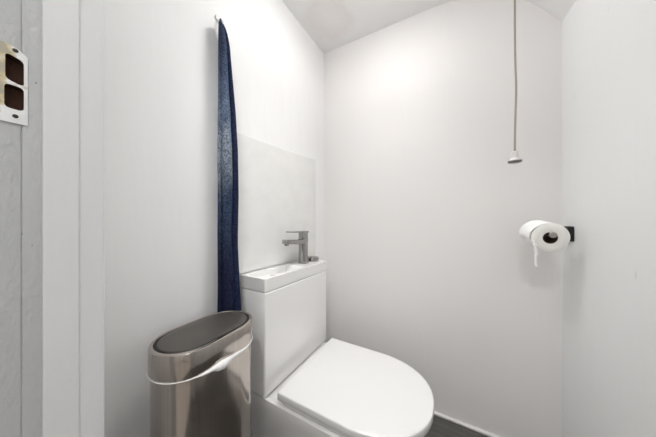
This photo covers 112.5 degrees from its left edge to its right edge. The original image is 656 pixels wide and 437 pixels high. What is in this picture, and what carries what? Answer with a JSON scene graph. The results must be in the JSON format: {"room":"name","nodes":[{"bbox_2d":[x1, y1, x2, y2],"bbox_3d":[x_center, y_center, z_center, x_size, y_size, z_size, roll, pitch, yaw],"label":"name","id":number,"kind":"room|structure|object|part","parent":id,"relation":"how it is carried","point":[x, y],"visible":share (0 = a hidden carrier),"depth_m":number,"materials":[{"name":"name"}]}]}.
{"room":"bathroom","nodes":[
{"label":"bathroom","id":0,"kind":"room"},
{"bbox_2d":[104,0,323,436],"bbox_3d":[-0.320,-0.124,1.033,0.100,2.250,1.217,0,0,29],"label":"wall","id":1,"kind":"structure","parent":0,"point":[161,56],"depth_m":0.66,"materials":[{"name":"white paint"}]},
{"bbox_2d":[215,14,223,22],"bbox_3d":[-0.378,-0.702,0.777,0.052,0.060,0.022,0,0,36],"label":"wall hook","id":2,"kind":"object","parent":1,"relation":"attached to","point":[217,17],"visible":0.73,"depth_m":0.79,"materials":[{"name":"white plastic"}]},
{"bbox_2d":[217,18,240,311],"bbox_3d":[-0.356,-0.136,0.790,0.064,1.110,0.076,0,0,29],"label":"towel","id":3,"kind":"object","parent":2,"relation":"hanging from","point":[229,295],"visible":0.9,"depth_m":0.76,"materials":[{"name":"blue fabric"}]},
{"bbox_2d":[237,133,315,273],"bbox_3d":[-0.223,-0.070,1.097,0.005,0.579,0.590,0,0,29],"label":"panel","id":4,"kind":"object","parent":1,"relation":"attached to","point":[277,186],"visible":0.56,"depth_m":1.02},
{"bbox_2d":[282,0,575,53],"bbox_3d":[0.190,-0.998,0.687,1.128,0.602,1.117,0,0,29],"label":"ceiling","id":5,"kind":"structure","parent":0,"point":[331,24],"depth_m":1.16,"materials":[{"name":"paint"}]},
{"bbox_2d":[507,0,522,163],"bbox_3d":[0.515,-0.580,0.605,0.072,0.852,0.072,0,0,29],"label":"pull cord","id":6,"kind":"object","parent":5,"relation":"hanging from","point":[515,158],"visible":1,"depth_m":0.60,"materials":[{"name":"white fabric"}]},
{"bbox_3d":[0.515,-0.172,0.605,0.032,0.027,0.032,0,0,29],"label":"knob","id":7,"kind":"part","parent":6,"relation":"part of","materials":[{"name":"grey plastic"}]},
{"bbox_3d":[0.515,-0.156,0.605,0.032,0.005,0.032,0,0,29],"label":"knob","id":8,"kind":"part","parent":6,"relation":"part of","materials":[{"name":"grey plastic"}]},
{"bbox_3d":[0.516,-0.577,0.604,0.007,0.790,0.005,0,0,29],"label":"cord","id":9,"kind":"part","parent":6,"relation":"part of","materials":[{"name":"beige fabric"}]},
{"bbox_2d":[324,0,561,436],"bbox_3d":[0.489,-0.124,1.217,1.128,2.250,0.100,0,0,29],"label":"wall","id":10,"kind":"structure","parent":0,"point":[430,268],"depth_m":1.08,"materials":[{"name":"white paint"}]},
{"bbox_2d":[434,411,499,436],"bbox_3d":[0.462,0.994,1.168,1.128,0.011,0.012,0,0,29],"label":"baseboard","id":11,"kind":"structure","parent":10,"relation":"attached to","point":[438,414],"depth_m":1.05,"materials":[{"name":"white"}]},
{"bbox_2d":[424,415,488,436],"bbox_3d":[0.159,1.040,0.634,1.328,0.080,1.440,0,0,29],"label":"floor","id":12,"kind":"structure","parent":0,"point":[440,427],"depth_m":1.03,"materials":[{"name":"grey wood"}]},
{"bbox_2d":[148,310,251,436],"bbox_3d":[-0.347,0.655,0.611,0.171,0.692,0.289,0,0,29],"label":"rubbish bin","id":13,"kind":"object","parent":12,"relation":"on","point":[216,403],"visible":0.99,"depth_m":0.55,"materials":[{"name":"metal"}]},
{"bbox_2d":[147,334,252,384],"bbox_3d":[-0.339,0.379,0.619,0.180,0.028,0.269,0,0,29],"label":"bag","id":14,"kind":"object","parent":13,"relation":"in","point":[224,363],"visible":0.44,"depth_m":0.56,"materials":[{"name":"white plastic"}]},
{"bbox_3d":[-0.342,0.315,0.621,0.138,0.012,0.234,0,0,29],"label":"lid","id":15,"kind":"part","parent":13,"relation":"part of","materials":[{"name":"grey"}]},
{"bbox_2d":[242,271,433,436],"bbox_3d":[0.061,0.639,0.906,0.681,0.722,0.460,0,0,29],"label":"toilet","id":16,"kind":"object","parent":12,"relation":"on","point":[303,385],"visible":0.94,"depth_m":0.83,"materials":[{"name":"white ceramic"}]},
{"bbox_2d":[241,231,326,292],"bbox_3d":[-0.177,0.173,1.040,0.134,0.224,0.463,0,0,29],"label":"basin","id":17,"kind":"object","parent":16,"relation":"on","point":[268,279],"visible":1,"depth_m":1.00,"materials":[{"name":"white ceramic"}]},
{"bbox_3d":[-0.177,0.254,1.040,0.134,0.062,0.463,0,0,29],"label":"bowl","id":18,"kind":"part","parent":17,"relation":"part of","materials":[{"name":"white ceramic"}]},
{"bbox_2d":[282,231,308,263],"bbox_3d":[-0.158,0.146,1.081,0.052,0.170,0.175,0,0,29],"label":"tap","id":19,"kind":"object","parent":17,"relation":"on","point":[302,240],"depth_m":1.11,"materials":[{"name":"silver metal"}]},
{"bbox_3d":[0.141,0.663,0.853,0.471,0.014,0.416,0,0,29],"label":"seat","id":20,"kind":"part","parent":16,"relation":"part of","materials":[{"name":"white plastic"}]},
{"bbox_3d":[0.135,0.641,0.853,0.501,0.030,0.419,0,0,29],"label":"lid","id":21,"kind":"part","parent":16,"relation":"part of","materials":[{"name":"white plastic"}]},
{"bbox_2d":[562,0,655,436],"bbox_3d":[0.749,-0.124,0.428,0.100,2.250,1.217,0,0,29],"label":"wall","id":22,"kind":"structure","parent":0,"point":[609,46],"depth_m":0.62,"materials":[{"name":"white paint"}]},
{"bbox_2d":[545,226,573,241],"bbox_3d":[0.842,0.058,0.802,0.105,0.056,0.166,0,0,29],"label":"toilet roll holder","id":23,"kind":"object","parent":22,"relation":"attached to","point":[570,229],"visible":0.46,"depth_m":0.81,"materials":[{"name":"black metal"}]},
{"bbox_2d":[519,220,569,267],"bbox_3d":[0.791,0.091,0.809,0.109,0.171,0.108,0,0,24],"label":"toilet roll","id":24,"kind":"object","parent":23,"relation":"on","point":[532,233],"visible":0.98,"depth_m":0.77,"materials":[{"name":"white paper"}]},
{"bbox_3d":[0.910,0.058,0.829,0.012,0.056,0.052,0,0,29],"label":"plate","id":25,"kind":"part","parent":23,"relation":"part of","materials":[{"name":"black metal"}]},
{"bbox_3d":[-0.140,-0.125,0.104,1.328,2.250,0.223,0,0,29],"label":"wall","id":26,"kind":"structure","parent":0,"visible":0},
{"bbox_2d":[0,41,27,125],"bbox_3d":[-0.414,-0.175,0.281,0.003,0.101,0.034,0,0,29],"label":"strike plate","id":27,"kind":"object","parent":26,"relation":"attached to","point":[7,114],"visible":1,"depth_m":0.29,"materials":[{"name":"white paint"}]},
{"bbox_2d":[0,0,103,436],"bbox_3d":[-0.437,-0.009,0.272,0.046,2.020,0.223,0,0,29],"label":"trim","id":28,"kind":"structure","parent":26,"relation":"attached to","point":[52,167],"depth_m":0.31,"materials":[{"name":"paint"}]}
]}

